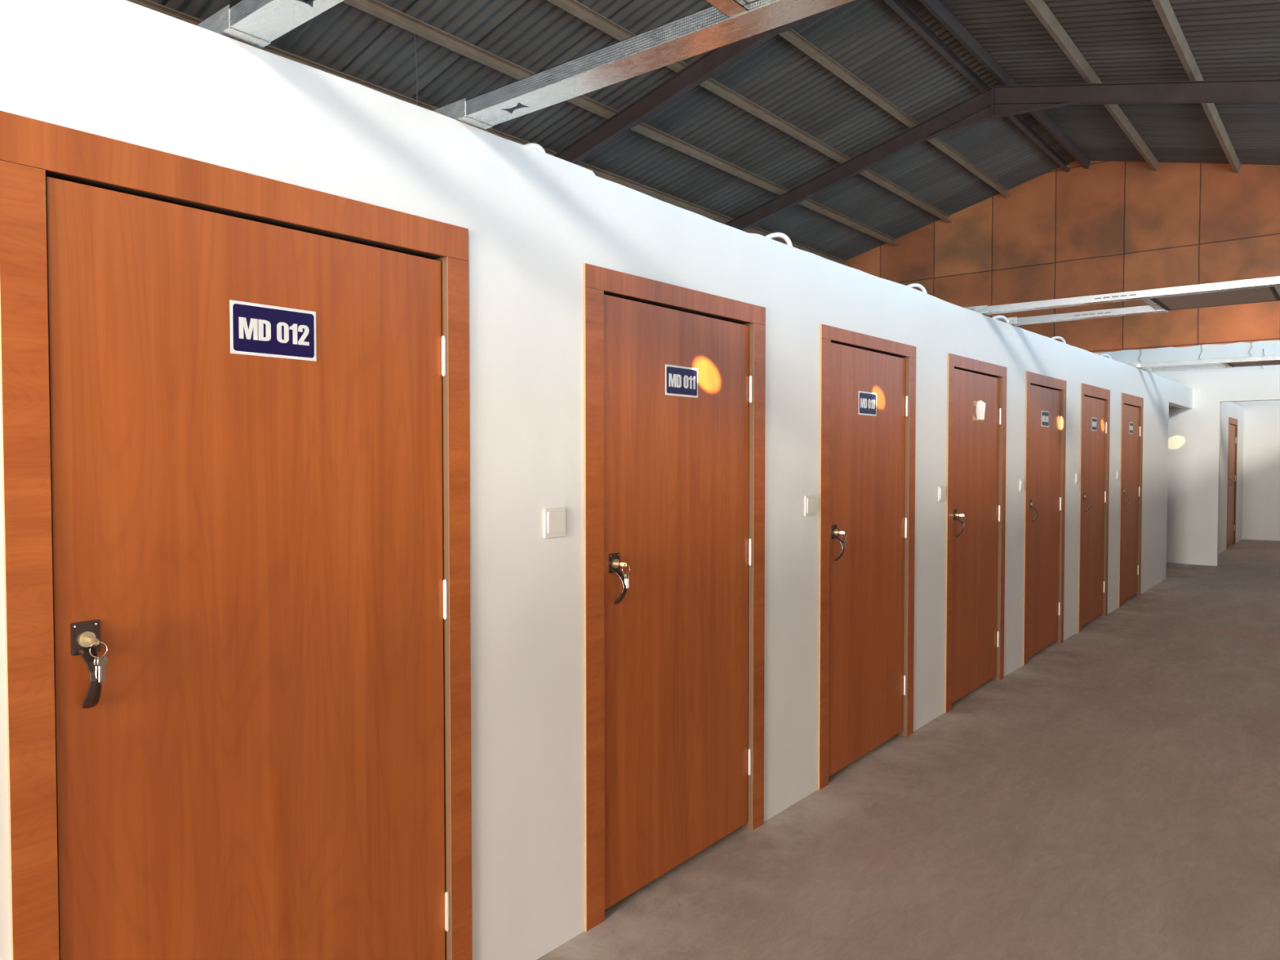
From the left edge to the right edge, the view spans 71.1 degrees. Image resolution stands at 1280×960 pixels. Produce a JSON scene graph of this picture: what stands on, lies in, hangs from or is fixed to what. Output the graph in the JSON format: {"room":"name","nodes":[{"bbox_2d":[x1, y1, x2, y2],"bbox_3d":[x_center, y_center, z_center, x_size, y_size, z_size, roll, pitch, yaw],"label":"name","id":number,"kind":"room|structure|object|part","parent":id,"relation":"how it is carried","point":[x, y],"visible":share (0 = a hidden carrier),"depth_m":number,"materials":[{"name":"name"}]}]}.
{"room":"storage facility corridor","nodes":[
{"label":"storage facility corridor","id":0,"kind":"room"},
{"bbox_2d":[0,0,1192,959],"bbox_3d":[1.001,0.167,4.335,0.120,2.429,20.820,1,2,39],"label":"wall","id":1,"kind":"structure","parent":0,"point":[122,70],"depth_m":2.65,"materials":[{"name":"white paint"}]},
{"bbox_2d":[0,111,472,959],"bbox_3d":[-0.830,0.389,2.047,0.174,2.107,1.066,1,2,39],"label":"door","id":2,"kind":"structure","parent":1,"relation":"in","point":[269,557],"depth_m":1.92,"materials":[{"name":"brown wood"}]},
{"bbox_3d":[-1.113,0.443,1.639,0.008,2.020,0.073,1,2,39],"label":"casing","id":3,"kind":"part","parent":2,"relation":"part of","materials":[{"name":"brown wood"}]},
{"bbox_3d":[-1.057,0.300,1.707,0.007,0.062,0.050,1,2,39],"label":"lock plate","id":4,"kind":"part","parent":2,"relation":"part of","materials":[{"name":"brown metal"}]},
{"bbox_3d":[-1.036,0.377,1.692,0.048,0.114,0.030,1,2,39],"label":"lever handle","id":5,"kind":"part","parent":2,"relation":"part of","materials":[{"name":"brown metal"}]},
{"bbox_2d":[87,637,107,683],"bbox_3d":[-1.028,0.340,1.686,0.044,0.086,0.024,0,2,9],"label":"bunch","id":6,"kind":"object","parent":2,"relation":"hanging from","point":[100,663],"visible":1,"depth_m":1.68,"materials":[{"name":"silver metal"}]},
{"bbox_3d":[-0.800,-0.621,1.996,0.008,0.086,1.066,1,2,39],"label":"head casing","id":7,"kind":"part","parent":2,"relation":"part of","materials":[{"name":"brown wood"}]},
{"bbox_2d":[230,299,316,360],"bbox_3d":[-0.815,-0.331,1.998,0.002,0.114,0.203,1,2,38],"label":"door sign","id":8,"kind":"object","parent":2,"relation":"attached to","point":[255,329],"visible":1,"depth_m":1.99,"materials":[{"name":"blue plastic"}]},
{"bbox_3d":[-0.486,0.423,2.410,0.008,2.020,0.071,1,2,39],"label":"casing","id":9,"kind":"part","parent":2,"relation":"part of","materials":[{"name":"brown wood"}]},
{"bbox_2d":[196,0,343,48],"bbox_3d":[0.106,-0.949,1.144,2.740,0.048,0.092,1,2,39],"label":"ceiling light","id":10,"kind":"object","parent":1,"relation":"on","point":[256,24],"visible":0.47,"depth_m":1.85,"materials":[{"name":"metal"}]},
{"bbox_2d":[524,142,546,153],"bbox_3d":[-0.333,-0.962,2.647,0.122,0.071,0.026,-1,2,-23],"label":"loop","id":11,"kind":"object","parent":1,"relation":"attached to","point":[533,145],"visible":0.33,"depth_m":2.65,"materials":[{"name":"white"}]},
{"bbox_2d":[543,507,566,537],"bbox_3d":[-0.253,0.128,2.687,0.011,0.088,0.090,1,2,39],"label":"light switch","id":12,"kind":"object","parent":1,"relation":"attached to","point":[554,518],"visible":1,"depth_m":2.68,"materials":[{"name":"white plastic"}]},
{"bbox_2d":[432,0,854,129],"bbox_3d":[0.505,-0.962,1.634,2.740,0.048,0.096,1,2,39],"label":"ceiling light","id":13,"kind":"object","parent":1,"relation":"on","point":[707,29],"visible":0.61,"depth_m":2.03,"materials":[{"name":"metal"}]},
{"bbox_2d":[704,0,748,17],"bbox_3d":[0.031,-0.960,1.611,0.045,0.038,0.538,1,2,39],"label":"channel","id":14,"kind":"object","parent":13,"relation":"attached to","point":[731,8],"visible":1,"depth_m":1.79,"materials":[{"name":"brown metal"}]},
{"bbox_2d":[583,263,765,931],"bbox_3d":[0.135,0.365,3.233,0.174,2.092,1.066,1,2,39],"label":"door","id":15,"kind":"structure","parent":1,"relation":"in","point":[674,486],"depth_m":3.13,"materials":[{"name":"brown wood"}]},
{"bbox_3d":[-0.145,0.411,2.830,0.008,2.020,0.086,1,2,39],"label":"casing","id":16,"kind":"part","parent":15,"relation":"part of","materials":[{"name":"brown wood"}]},
{"bbox_3d":[-0.084,0.269,2.903,0.007,0.062,0.050,1,2,39],"label":"lock plate","id":17,"kind":"part","parent":15,"relation":"part of","materials":[{"name":"brown metal"}]},
{"bbox_3d":[-0.063,0.345,2.888,0.048,0.114,0.030,1,2,39],"label":"lever handle","id":18,"kind":"part","parent":15,"relation":"part of","materials":[{"name":"brown metal"}]},
{"bbox_2d":[617,562,630,589],"bbox_3d":[-0.055,0.308,2.881,0.044,0.086,0.024,0,2,10],"label":"bunch","id":19,"kind":"object","parent":15,"relation":"hanging from","point":[622,564],"visible":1,"depth_m":2.88,"materials":[{"name":"silver metal"}]},
{"bbox_3d":[0.164,-0.645,3.182,0.008,0.071,1.066,1,2,39],"label":"head casing","id":20,"kind":"part","parent":15,"relation":"part of","materials":[{"name":"brown wood"}]},
{"bbox_2d":[665,364,697,397],"bbox_3d":[0.150,-0.350,3.184,0.002,0.106,0.197,1,2,38],"label":"door sign","id":21,"kind":"object","parent":15,"relation":"attached to","point":[682,381],"visible":1,"depth_m":3.18,"materials":[{"name":"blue plastic"}]},
{"bbox_3d":[0.474,0.391,3.590,0.008,2.020,0.086,1,2,39],"label":"casing","id":22,"kind":"part","parent":15,"relation":"part of","materials":[{"name":"brown wood"}]},
{"bbox_2d":[764,232,792,246],"bbox_3d":[0.556,-0.991,3.739,0.230,0.095,0.026,-1,2,-38],"label":"loop","id":23,"kind":"object","parent":1,"relation":"attached to","point":[781,235],"visible":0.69,"depth_m":3.76,"materials":[{"name":"white"}]},
{"bbox_2d":[804,495,815,515],"bbox_3d":[0.746,0.112,3.916,0.011,0.088,0.090,1,2,39],"label":"light switch","id":24,"kind":"object","parent":1,"relation":"attached to","point":[810,500],"visible":1,"depth_m":3.90,"materials":[{"name":"white plastic"}]},
{"bbox_2d":[817,324,915,790],"bbox_3d":[1.108,0.338,4.429,0.174,2.081,1.066,1,2,39],"label":"door","id":25,"kind":"structure","parent":1,"relation":"in","point":[867,463],"depth_m":4.36,"materials":[{"name":"brown wood"}]},
{"bbox_3d":[0.828,0.380,4.026,0.008,2.020,0.086,1,2,39],"label":"casing","id":26,"kind":"part","parent":25,"relation":"part of","materials":[{"name":"brown wood"}]},
{"bbox_3d":[0.889,0.237,4.099,0.007,0.062,0.050,1,2,39],"label":"lock plate","id":27,"kind":"part","parent":25,"relation":"part of","materials":[{"name":"brown metal"}]},
{"bbox_3d":[0.910,0.313,4.084,0.048,0.114,0.030,1,2,39],"label":"lever handle","id":28,"kind":"part","parent":25,"relation":"part of","materials":[{"name":"brown metal"}]},
{"bbox_2d":[836,531,846,547],"bbox_3d":[0.917,0.276,4.078,0.044,0.086,0.021,0,2,13],"label":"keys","id":29,"kind":"object","parent":25,"relation":"hanging from","point":[840,532],"visible":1,"depth_m":4.08,"materials":[{"name":"silver metal"}]},
{"bbox_2d":[858,391,876,416],"bbox_3d":[1.109,-0.372,4.364,0.002,0.112,0.205,1,2,38],"label":"door sign","id":30,"kind":"object","parent":25,"relation":"attached to","point":[867,401],"visible":1,"depth_m":4.36,"materials":[{"name":"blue plastic"}]},
{"bbox_3d":[1.137,-0.671,4.378,0.008,0.060,1.066,1,2,39],"label":"head casing","id":31,"kind":"part","parent":25,"relation":"part of","materials":[{"name":"brown wood"}]},
{"bbox_3d":[1.446,0.359,4.786,0.008,2.020,0.086,1,2,39],"label":"casing","id":32,"kind":"part","parent":25,"relation":"part of","materials":[{"name":"brown wood"}]},
{"bbox_2d":[906,283,927,293],"bbox_3d":[1.479,-1.029,4.875,0.286,0.094,0.026,-1,2,-41],"label":"loop","id":33,"kind":"object","parent":1,"relation":"attached to","point":[913,285],"visible":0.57,"depth_m":4.91,"materials":[{"name":"white"}]},
{"bbox_2d":[937,485,945,502],"bbox_3d":[1.728,0.079,5.123,0.011,0.088,0.090,1,2,39],"label":"light switch","id":34,"kind":"object","parent":1,"relation":"attached to","point":[941,490],"visible":1,"depth_m":5.11,"materials":[{"name":"white plastic"}]},
{"bbox_2d":[944,353,1007,713],"bbox_3d":[2.085,0.302,5.629,0.174,2.090,1.066,1,2,39],"label":"door","id":35,"kind":"structure","parent":1,"relation":"in","point":[975,473],"depth_m":5.58,"materials":[{"name":"brown wood"}]},
{"bbox_3d":[1.805,0.347,5.226,0.008,2.020,0.086,1,2,39],"label":"casing","id":36,"kind":"part","parent":35,"relation":"part of","materials":[{"name":"brown wood"}]},
{"bbox_3d":[1.866,0.204,5.300,0.007,0.062,0.050,1,2,39],"label":"lock plate","id":37,"kind":"part","parent":35,"relation":"part of","materials":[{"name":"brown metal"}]},
{"bbox_3d":[1.886,0.281,5.285,0.048,0.114,0.030,1,2,39],"label":"lever handle","id":38,"kind":"part","parent":35,"relation":"part of","materials":[{"name":"brown metal"}]},
{"bbox_2d":[957,514,964,526],"bbox_3d":[1.894,0.244,5.279,0.044,0.086,0.021,0,2,13],"label":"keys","id":39,"kind":"object","parent":35,"relation":"hanging from","point":[962,515],"visible":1,"depth_m":5.28,"materials":[{"name":"silver metal"}]},
{"bbox_3d":[2.114,-0.708,5.579,0.008,0.069,1.066,1,2,39],"label":"head casing","id":40,"kind":"part","parent":35,"relation":"part of","materials":[{"name":"brown wood"}]},
{"bbox_2d":[973,400,986,421],"bbox_3d":[2.128,-0.434,5.588,0.038,0.127,0.200,1,2,38],"label":"paper","id":41,"kind":"object","parent":35,"relation":"attached to","point":[980,405],"visible":1,"depth_m":5.59,"materials":[{"name":"white paper"}]},
{"bbox_3d":[2.423,0.327,5.987,0.008,2.020,0.086,1,2,39],"label":"casing","id":42,"kind":"part","parent":35,"relation":"part of","materials":[{"name":"brown wood"}]},
{"bbox_2d":[991,315,1008,323],"bbox_3d":[2.387,-1.060,5.990,0.359,0.096,0.026,-1,2,-43],"label":"loop","id":43,"kind":"object","parent":1,"relation":"attached to","point":[1004,317],"visible":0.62,"depth_m":6.02,"materials":[{"name":"white"}]},
{"bbox_2d":[1019,479,1024,492],"bbox_3d":[2.689,0.039,6.304,0.011,0.088,0.090,1,2,39],"label":"light switch","id":44,"kind":"object","parent":1,"relation":"attached to","point":[1021,481],"visible":1,"depth_m":6.29,"materials":[{"name":"white plastic"}]},
{"bbox_2d":[1022,371,1066,665],"bbox_3d":[3.046,0.266,6.811,0.174,2.098,1.066,1,2,39],"label":"door","id":45,"kind":"structure","parent":1,"relation":"in","point":[1045,446],"depth_m":6.78,"materials":[{"name":"brown wood"}]},
{"bbox_3d":[2.766,0.316,6.408,0.008,2.020,0.086,1,2,39],"label":"casing","id":46,"kind":"part","parent":45,"relation":"part of","materials":[{"name":"brown wood"}]},
{"bbox_3d":[2.847,0.250,6.466,0.048,0.114,0.030,1,2,39],"label":"lever handle","id":47,"kind":"part","parent":45,"relation":"part of","materials":[{"name":"brown metal"}]},
{"bbox_2d":[1041,410,1048,426],"bbox_3d":[3.058,-0.461,6.758,0.002,0.115,0.205,1,2,38],"label":"door sign","id":48,"kind":"object","parent":45,"relation":"attached to","point":[1045,415],"visible":1,"depth_m":6.76,"materials":[{"name":"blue plastic"}]},
{"bbox_3d":[3.075,-0.743,6.760,0.008,0.077,1.066,1,2,39],"label":"head casing","id":49,"kind":"part","parent":45,"relation":"part of","materials":[{"name":"brown wood"}]},
{"bbox_3d":[3.384,0.296,7.168,0.008,2.020,0.086,1,2,39],"label":"casing","id":50,"kind":"part","parent":45,"relation":"part of","materials":[{"name":"brown wood"}]},
{"bbox_2d":[1051,336,1066,343],"bbox_3d":[3.289,-1.098,7.099,0.418,0.097,0.026,-1,2,-44],"label":"loop","id":51,"kind":"object","parent":1,"relation":"attached to","point":[1054,337],"visible":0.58,"depth_m":7.15,"materials":[{"name":"white metal"}]},
{"bbox_2d":[1075,473,1079,484],"bbox_3d":[3.660,-0.013,7.498,0.011,0.088,0.090,1,2,39],"label":"light switch","id":52,"kind":"object","parent":1,"relation":"attached to","point":[1077,475],"visible":1,"depth_m":7.47,"materials":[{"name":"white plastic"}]},
{"bbox_2d":[996,305,1167,325],"bbox_3d":[2.850,-1.074,5.864,1.040,0.048,0.091,1,2,39],"label":"stud","id":53,"kind":"object","parent":1,"relation":"on","point":[1015,321],"visible":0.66,"depth_m":5.81,"materials":[{"name":"metal"}]},
{"bbox_2d":[1151,286,1279,311],"bbox_3d":[3.317,-1.049,5.156,0.575,0.014,0.597,1,2,39],"label":"board","id":54,"kind":"object","parent":53,"relation":"attached to","point":[1264,294],"visible":0.77,"depth_m":5.17,"materials":[{"name":"beige"}]},
{"bbox_2d":[1077,382,1110,632],"bbox_3d":[4.032,0.226,8.023,0.174,2.113,1.066,1,2,39],"label":"door","id":55,"kind":"structure","parent":1,"relation":"in","point":[1095,401],"depth_m":8.00,"materials":[{"name":"brown wood"}]},
{"bbox_3d":[3.752,0.284,7.621,0.008,2.020,0.086,1,2,39],"label":"casing","id":56,"kind":"part","parent":55,"relation":"part of","materials":[{"name":"brown wood"}]},
{"bbox_2d":[1091,417,1097,431],"bbox_3d":[4.042,-0.496,7.968,0.002,0.115,0.205,1,2,38],"label":"door sign","id":57,"kind":"object","parent":55,"relation":"attached to","point":[1094,420],"visible":1,"depth_m":7.96,"materials":[{"name":"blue plastic"}]},
{"bbox_3d":[4.061,-0.783,7.973,0.008,0.092,1.066,1,2,39],"label":"head casing","id":58,"kind":"part","parent":55,"relation":"part of","materials":[{"name":"brown wood"}]},
{"bbox_3d":[4.371,0.263,8.381,0.008,2.020,0.086,1,2,39],"label":"casing","id":59,"kind":"part","parent":55,"relation":"part of","materials":[{"name":"brown wood"}]},
{"bbox_2d":[1100,353,1111,359],"bbox_3d":[4.330,-1.143,8.378,0.418,0.091,0.026,-1,2,-44],"label":"loop","id":60,"kind":"object","parent":1,"relation":"attached to","point":[1102,354],"visible":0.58,"depth_m":8.42,"materials":[{"name":"white metal"}]},
{"bbox_2d":[1116,471,1119,479],"bbox_3d":[4.654,-0.046,8.720,0.011,0.088,0.090,1,2,39],"label":"light switch","id":61,"kind":"object","parent":1,"relation":"attached to","point":[1117,472],"visible":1,"depth_m":8.70,"materials":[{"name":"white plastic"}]},
{"bbox_2d":[964,275,1279,315],"bbox_3d":[3.131,-1.048,4.863,2.740,0.048,0.091,1,2,39],"label":"ceiling light","id":62,"kind":"object","parent":1,"relation":"on","point":[1268,282],"visible":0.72,"depth_m":5.08,"materials":[{"name":"metal"}]},
{"bbox_2d":[1141,298,1164,310],"bbox_3d":[3.047,-1.059,5.318,0.045,0.038,0.509,1,2,39],"label":"channel","id":63,"kind":"object","parent":62,"relation":"attached to","point":[1150,302],"visible":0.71,"depth_m":5.32,"materials":[{"name":"white metal"}]},
{"bbox_2d":[1274,286,1279,297],"bbox_3d":[3.560,-1.050,4.958,0.045,0.038,0.598,1,2,39],"label":"channel","id":64,"kind":"object","parent":62,"relation":"attached to","point":[1277,288],"visible":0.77,"depth_m":4.84,"materials":[{"name":"white metal"}]},
{"bbox_2d":[1118,392,1143,607],"bbox_3d":[5.035,0.191,9.256,0.174,2.119,1.066,1,2,39],"label":"door","id":65,"kind":"structure","parent":1,"relation":"in","point":[1131,406],"depth_m":9.24,"materials":[{"name":"brown wood"}]},
{"bbox_3d":[4.756,0.251,8.854,0.008,2.020,0.086,1,2,39],"label":"casing","id":66,"kind":"part","parent":65,"relation":"part of","materials":[{"name":"brown wood"}]},
{"bbox_2d":[1128,422,1133,433],"bbox_3d":[5.048,-0.534,9.205,0.002,0.115,0.205,1,2,38],"label":"door sign","id":67,"kind":"object","parent":65,"relation":"attached to","point":[1131,424],"visible":1,"depth_m":9.19,"materials":[{"name":"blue plastic"}]},
{"bbox_3d":[5.064,-0.819,9.206,0.008,0.098,1.066,1,2,39],"label":"head casing","id":68,"kind":"part","parent":65,"relation":"part of","materials":[{"name":"brown wood"}]},
{"bbox_3d":[5.374,0.230,9.614,0.008,2.020,0.086,1,2,39],"label":"casing","id":69,"kind":"part","parent":65,"relation":"part of","materials":[{"name":"brown wood"}]},
{"bbox_2d":[1138,364,1232,372],"bbox_3d":[5.848,-1.208,9.656,0.905,0.048,0.092,1,2,39],"label":"stud","id":70,"kind":"object","parent":1,"relation":"on","point":[1210,366],"visible":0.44,"depth_m":9.61,"materials":[{"name":"metal"}]},
{"bbox_2d":[1227,360,1279,367],"bbox_3d":[6.262,-1.181,8.992,0.575,0.014,0.598,1,2,39],"label":"board","id":71,"kind":"object","parent":70,"relation":"attached to","point":[1276,362],"visible":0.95,"depth_m":9.07,"materials":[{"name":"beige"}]},
{"bbox_3d":[6.262,-1.175,8.992,0.575,0.002,0.598,1,2,39],"label":"edge trim","id":72,"kind":"part","parent":71,"relation":"part of","materials":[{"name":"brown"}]},
{"bbox_2d":[1124,355,1279,368],"bbox_3d":[6.182,-1.180,8.612,2.740,0.048,0.092,1,2,39],"label":"stud","id":73,"kind":"object","parent":1,"relation":"on","point":[1139,365],"visible":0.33,"depth_m":8.98,"materials":[{"name":"metal"}]},
{"bbox_2d":[1221,363,1231,367],"bbox_3d":[5.993,-1.193,9.152,0.045,0.038,0.508,1,2,39],"label":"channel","id":74,"kind":"object","parent":73,"relation":"attached to","point":[1227,365],"visible":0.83,"depth_m":9.18,"materials":[{"name":"white metal"}]},
{"bbox_2d":[149,0,1279,260],"bbox_3d":[0.759,-5.425,7.730,11.750,1.523,26.173,1,2,39],"label":"roof","id":75,"kind":"structure","parent":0,"point":[1122,41],"depth_m":12.99,"materials":[{"name":"grey metal"}]},
{"bbox_2d":[537,538,1279,959],"bbox_3d":[2.479,1.403,6.337,16.100,0.150,26.900,1,2,39],"label":"floor","id":76,"kind":"structure","parent":0,"point":[1115,794],"depth_m":3.56,"materials":[{"name":"concrete"}]},
{"bbox_2d":[844,160,1279,352],"bbox_3d":[9.076,-4.420,17.867,11.600,4.079,0.150,1,2,39],"label":"wall","id":77,"kind":"structure","parent":0,"point":[1107,227],"depth_m":17.60,"materials":[{"name":"orange metal"}]},
{"bbox_2d":[1168,405,1182,408],"bbox_3d":[-2.070,-0.861,6.799,7.783,0.045,20.810,1,2,39],"label":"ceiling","id":78,"kind":"structure","parent":0,"point":[1170,406],"depth_m":12.20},
{"bbox_2d":[1093,340,1279,405],"bbox_3d":[9.927,-0.749,17.266,13.400,3.570,0.200,1,2,39],"label":"wall","id":79,"kind":"structure","parent":0,"point":[1271,348],"depth_m":16.61,"materials":[{"name":"white paint"}]},
{"bbox_2d":[1154,368,1279,565],"bbox_3d":[5.560,-0.209,14.129,10.398,2.660,0.140,1,2,39],"label":"wall","id":80,"kind":"structure","parent":0,"point":[1193,469],"depth_m":12.30,"materials":[{"name":"white paint"}]},
{"bbox_2d":[1218,401,1244,554],"bbox_3d":[9.290,-0.085,14.295,0.120,2.400,4.800,1,2,39],"label":"wall","id":81,"kind":"structure","parent":0,"point":[1228,409],"depth_m":14.30,"materials":[{"name":"white paint"}]},
{"bbox_2d":[1226,417,1237,549],"bbox_3d":[9.771,0.041,14.848,0.174,2.120,1.200,1,2,39],"label":"door","id":82,"kind":"structure","parent":81,"relation":"in","point":[1233,423],"depth_m":14.88,"materials":[{"name":"brown wood"}]},
{"bbox_3d":[9.449,0.103,14.394,0.008,2.020,0.086,1,2,39],"label":"casing","id":83,"kind":"part","parent":82,"relation":"part of","materials":[{"name":"brown wood"}]},
{"bbox_3d":[9.800,-0.969,14.798,0.008,0.099,1.200,1,2,39],"label":"head casing","id":84,"kind":"part","parent":82,"relation":"part of","materials":[{"name":"brown wood"}]},
{"bbox_3d":[10.152,0.080,15.258,0.008,2.020,0.086,1,2,39],"label":"casing","id":85,"kind":"part","parent":82,"relation":"part of","materials":[{"name":"brown wood"}]},
{"bbox_2d":[1240,404,1279,541],"bbox_3d":[11.754,-0.116,15.463,2.470,2.400,0.118,1,2,39],"label":"wall","id":86,"kind":"structure","parent":0,"point":[1261,435],"depth_m":15.94,"materials":[{"name":"white paint"}]},
{"bbox_3d":[-2.995,-1.843,12.186,0.120,6.036,24.200,1,2,39],"label":"wall","id":87,"kind":"structure","parent":0,"visible":0},
{"bbox_2d":[229,0,240,7],"bbox_3d":[-0.398,-5.095,6.119,11.459,1.680,0.130,1,2,39],"label":"rafter","id":88,"kind":"object","parent":87,"relation":"attached to","point":[233,2],"visible":0.02,"depth_m":9.11,"materials":[{"name":"brown paint"}]},
{"bbox_2d":[126,0,846,266],"bbox_3d":[-2.672,-4.847,11.905,0.106,0.163,23.895,1,2,39],"label":"purlin","id":89,"kind":"object","parent":88,"relation":"on","point":[657,194],"visible":0.35,"depth_m":13.52,"materials":[{"name":"brown paint"}]},
{"bbox_2d":[342,0,897,246],"bbox_3d":[-1.718,-5.150,11.120,0.106,0.163,23.895,1,2,39],"label":"purlin","id":90,"kind":"object","parent":88,"relation":"on","point":[375,8],"visible":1,"depth_m":12.31,"materials":[{"name":"brown paint"}]},
{"bbox_2d":[413,33,417,105],"bbox_3d":[-2.535,-4.576,10.164,0.030,0.952,0.067,0,2,17],"label":"hanging wire","id":91,"kind":"object","parent":90,"relation":"hanging from","point":[414,33],"visible":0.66,"depth_m":10.16,"materials":[{"name":"grey metal"}]},
{"bbox_2d":[546,0,951,223],"bbox_3d":[-0.764,-5.454,10.336,0.106,0.163,23.895,1,2,39],"label":"purlin","id":92,"kind":"object","parent":88,"relation":"on","point":[575,8],"visible":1,"depth_m":13.39,"materials":[{"name":"brown paint"}]},
{"bbox_2d":[883,0,1070,172],"bbox_3d":[1.090,-6.043,8.812,0.106,0.163,23.895,1,2,39],"label":"purlin","id":93,"kind":"object","parent":88,"relation":"on","point":[897,6],"visible":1,"depth_m":13.22,"materials":[{"name":"brown paint"}]},
{"bbox_2d":[1024,0,1159,170],"bbox_3d":[2.312,-5.731,7.827,0.102,0.162,23.895,1,2,39],"label":"purlin","id":94,"kind":"object","parent":88,"relation":"on","point":[1039,7],"visible":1,"depth_m":12.58,"materials":[{"name":"brown paint"}]},
{"bbox_2d":[553,0,855,164],"bbox_3d":[2.832,-5.201,10.090,11.459,1.680,0.130,1,2,39],"label":"rafter","id":95,"kind":"object","parent":87,"relation":"attached to","point":[715,60],"visible":0.55,"depth_m":12.06,"materials":[{"name":"brown paint"}]},
{"bbox_2d":[778,28,1010,197],"bbox_3d":[0.198,-5.759,9.545,0.106,0.163,23.895,1,2,39],"label":"purlin","id":96,"kind":"object","parent":95,"relation":"on","point":[793,37],"visible":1,"depth_m":13.75,"materials":[{"name":"brown paint"}]},
{"bbox_2d":[918,0,1090,168],"bbox_3d":[1.381,-6.029,8.576,0.102,0.162,23.895,1,2,39],"label":"purlin","id":97,"kind":"object","parent":95,"relation":"on","point":[935,7],"visible":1,"depth_m":13.13,"materials":[{"name":"brown paint"}]},
{"bbox_2d":[1151,0,1240,173],"bbox_3d":[3.320,-5.408,7.015,0.102,0.162,23.895,1,2,39],"label":"purlin","id":98,"kind":"object","parent":95,"relation":"on","point":[1164,9],"visible":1,"depth_m":11.88,"materials":[{"name":"brown paint"}]},
{"bbox_2d":[724,79,1279,231],"bbox_3d":[5.848,-5.300,13.797,11.459,1.680,0.130,1,2,39],"label":"rafter","id":99,"kind":"object","parent":87,"relation":"attached to","point":[999,101],"visible":0.89,"depth_m":13.83,"materials":[{"name":"brown paint"}]},
{"bbox_3d":[5.537,-5.904,14.034,0.022,0.476,0.130,1,2,39],"label":"plate","id":100,"kind":"part","parent":99,"relation":"part of","materials":[{"name":"brown paint"}]}
]}

